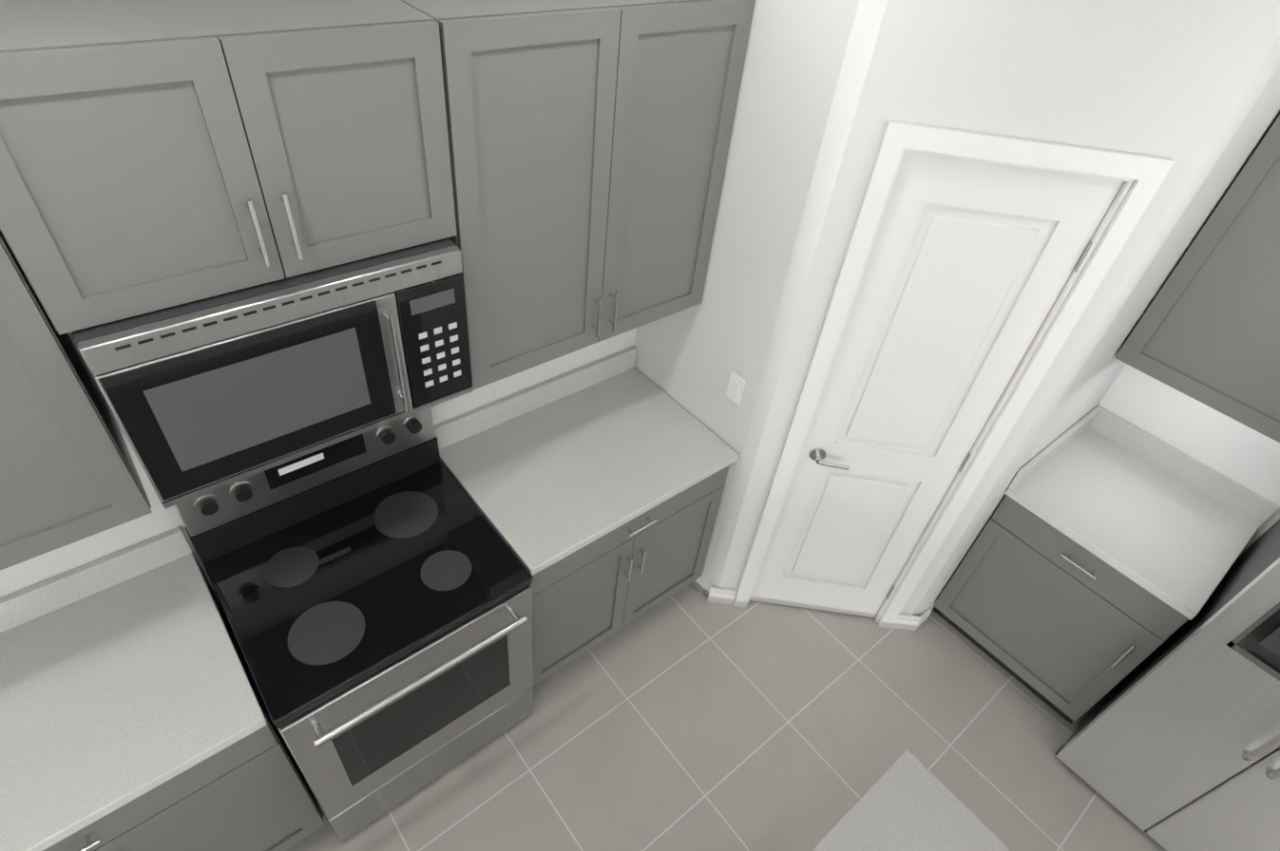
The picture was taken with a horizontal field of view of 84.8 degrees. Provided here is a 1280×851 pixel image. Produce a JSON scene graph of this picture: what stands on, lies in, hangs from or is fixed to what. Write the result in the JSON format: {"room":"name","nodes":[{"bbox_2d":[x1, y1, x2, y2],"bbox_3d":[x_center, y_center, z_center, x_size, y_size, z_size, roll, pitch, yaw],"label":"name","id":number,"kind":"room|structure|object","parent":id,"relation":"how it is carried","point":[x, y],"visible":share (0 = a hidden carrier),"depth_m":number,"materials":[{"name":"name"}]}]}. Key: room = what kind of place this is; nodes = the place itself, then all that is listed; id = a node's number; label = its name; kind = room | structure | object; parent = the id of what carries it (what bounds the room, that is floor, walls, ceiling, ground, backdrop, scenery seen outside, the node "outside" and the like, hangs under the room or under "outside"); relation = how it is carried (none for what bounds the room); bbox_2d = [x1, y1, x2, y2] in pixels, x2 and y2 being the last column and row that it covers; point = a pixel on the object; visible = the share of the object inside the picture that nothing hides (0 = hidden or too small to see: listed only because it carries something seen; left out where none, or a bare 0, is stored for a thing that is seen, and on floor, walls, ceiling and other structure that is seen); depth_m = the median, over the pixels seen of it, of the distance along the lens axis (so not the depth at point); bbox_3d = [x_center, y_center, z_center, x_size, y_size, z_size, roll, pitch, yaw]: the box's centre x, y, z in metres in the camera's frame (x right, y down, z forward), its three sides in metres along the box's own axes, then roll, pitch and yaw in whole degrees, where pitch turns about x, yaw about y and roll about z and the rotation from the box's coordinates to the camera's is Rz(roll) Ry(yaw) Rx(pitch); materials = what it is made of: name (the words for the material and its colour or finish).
{"room":"kitchen","nodes":[
{"label":"kitchen","id":0,"kind":"room"},
{"bbox_2d":[0,327,636,603],"bbox_3d":[-1.794,0.152,1.465,7.640,2.900,0.120,-25,51,-31],"label":"wall","id":1,"kind":"structure","parent":0,"point":[160,519],"depth_m":1.97,"materials":[{"name":"white paint"}]},
{"bbox_2d":[0,230,152,571],"bbox_3d":[-1.479,-0.077,1.138,0.847,0.945,0.364,-25,51,-31],"label":"upper cabinet","id":2,"kind":"object","parent":1,"relation":"attached to","point":[68,474],"visible":0.96,"depth_m":1.39,"materials":[{"name":"grey wood"}]},
{"bbox_2d":[0,0,457,334],"bbox_3d":[-0.817,-0.561,1.405,0.800,0.460,0.364,-25,51,-31],"label":"upper cabinet","id":3,"kind":"object","parent":1,"relation":"attached to","point":[156,155],"visible":0.98,"depth_m":1.28,"materials":[{"name":"grey wood"}]},
{"bbox_2d":[71,237,473,509],"bbox_3d":[-0.839,-0.208,1.689,0.758,0.438,0.430,-25,51,-31],"label":"microwave","id":4,"kind":"object","parent":3,"relation":"attached to","point":[206,395],"visible":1,"depth_m":1.54,"materials":[{"name":"silver metal"}]},
{"bbox_2d":[400,0,755,390],"bbox_3d":[-0.179,-0.697,2.011,0.905,0.945,0.364,-25,51,-31],"label":"upper cabinet","id":5,"kind":"object","parent":1,"relation":"attached to","point":[588,143],"visible":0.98,"depth_m":1.83,"materials":[{"name":"grey wood"}]},
{"bbox_2d":[285,582,1165,850],"bbox_3d":[0.568,3.508,0.328,7.640,0.100,8.090,-25,51,-31],"label":"floor","id":6,"kind":"structure","parent":0,"point":[688,717],"depth_m":2.75,"materials":[{"name":"tile"}]},
{"bbox_2d":[0,527,324,850],"bbox_3d":[-1.540,1.023,1.953,0.937,1.010,0.654,-25,51,-31],"label":"base cabinet","id":7,"kind":"object","parent":6,"relation":"on","point":[134,715],"visible":0.98,"depth_m":1.80,"materials":[{"name":"grey stone"}]},
{"bbox_2d":[174,407,533,841],"bbox_3d":[-0.834,0.668,2.309,0.760,1.195,0.713,-25,51,-31],"label":"range","id":8,"kind":"object","parent":6,"relation":"on","point":[372,590],"visible":0.98,"depth_m":2.11,"materials":[{"name":"silver metal"}]},
{"bbox_2d":[433,345,738,687],"bbox_3d":[-0.221,0.395,2.838,0.918,1.010,0.654,-25,51,-31],"label":"base cabinet","id":9,"kind":"object","parent":6,"relation":"on","point":[593,491],"visible":0.9,"depth_m":2.58,"materials":[{"name":"grey stone"}]},
{"bbox_2d":[811,750,1010,850],"bbox_3d":[0.250,2.038,1.157,2.290,0.910,1.504,-25,51,-31],"label":"kitchen island","id":10,"kind":"object","parent":6,"relation":"on","point":[908,801],"visible":1,"depth_m":1.72,"materials":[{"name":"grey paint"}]},
{"bbox_2d":[933,404,1279,724],"bbox_3d":[1.812,0.602,2.897,0.674,1.010,0.675,-25,51,-31],"label":"base cabinet","id":11,"kind":"object","parent":6,"relation":"on","point":[1101,556],"visible":1,"depth_m":2.67,"materials":[{"name":"grey wood"}]},
{"bbox_2d":[1055,518,1279,850],"bbox_3d":[2.293,0.808,2.156,0.844,1.785,0.915,-25,51,-31],"label":"fridge","id":12,"kind":"object","parent":6,"relation":"on","point":[1172,743],"visible":0.98,"depth_m":2.32,"materials":[{"name":"silver metal"}]},
{"bbox_2d":[634,0,1279,620],"bbox_3d":[0.993,-0.593,2.689,1.520,3.000,1.470,-25,51,-31],"label":"wall","id":13,"kind":"structure","parent":0,"point":[829,89],"depth_m":2.05,"materials":[{"name":"white paint"}]},
{"bbox_2d":[725,371,745,405],"bbox_3d":[0.341,-0.132,2.512,0.008,0.115,0.070,-25,51,-31],"label":"light switch","id":14,"kind":"object","parent":13,"relation":"attached to","point":[735,389],"visible":1,"depth_m":2.51,"materials":[{"name":"white plastic"}]},
{"bbox_2d":[706,587,920,630],"bbox_3d":[0.784,0.832,3.182,0.952,0.095,0.014,8,42,1],"label":"baseboard","id":15,"kind":"structure","parent":13,"relation":"attached to","point":[902,621],"depth_m":3.17,"materials":[{"name":"white wood"}]},
{"bbox_2d":[914,607,932,630],"bbox_3d":[1.289,0.882,3.199,0.089,0.095,0.014,-25,51,-31],"label":"baseboard","id":16,"kind":"structure","parent":13,"relation":"attached to","point":[924,617],"depth_m":3.18,"materials":[{"name":"white wood"}]},
{"bbox_2d":[749,152,1123,617],"bbox_3d":[0.895,0.073,2.544,0.434,2.066,0.452,-25,51,-31],"label":"pantry door","id":17,"kind":"structure","parent":13,"relation":"in","point":[970,266],"depth_m":2.27,"materials":[{"name":"white wood"}]},
{"bbox_2d":[733,120,1174,628],"bbox_3d":[0.893,0.045,2.527,0.723,2.152,0.105,8,42,1],"label":"door frame","id":18,"kind":"structure","parent":13,"relation":"attached to","point":[1147,174],"depth_m":2.06,"materials":[{"name":"white wood"}]},
{"bbox_2d":[910,0,1239,155],"bbox_3d":[0.930,-0.243,2.291,0.609,2.900,0.100,8,42,1],"label":"wall","id":19,"kind":"structure","parent":0,"point":[1116,75],"depth_m":1.67,"materials":[{"name":"white paint"}]},
{"bbox_2d":[1096,363,1279,555],"bbox_3d":[2.086,-0.354,2.580,0.120,2.900,2.990,-25,51,-31],"label":"wall","id":20,"kind":"structure","parent":0,"point":[1244,455],"depth_m":2.67,"materials":[{"name":"white paint"}]},
{"bbox_2d":[1114,114,1279,442],"bbox_3d":[2.034,-0.471,2.075,0.394,0.945,0.625,-25,51,-31],"label":"upper cabinet","id":21,"kind":"object","parent":20,"relation":"attached to","point":[1206,331],"visible":1,"depth_m":2.18,"materials":[{"name":"grey wood"}]}
]}

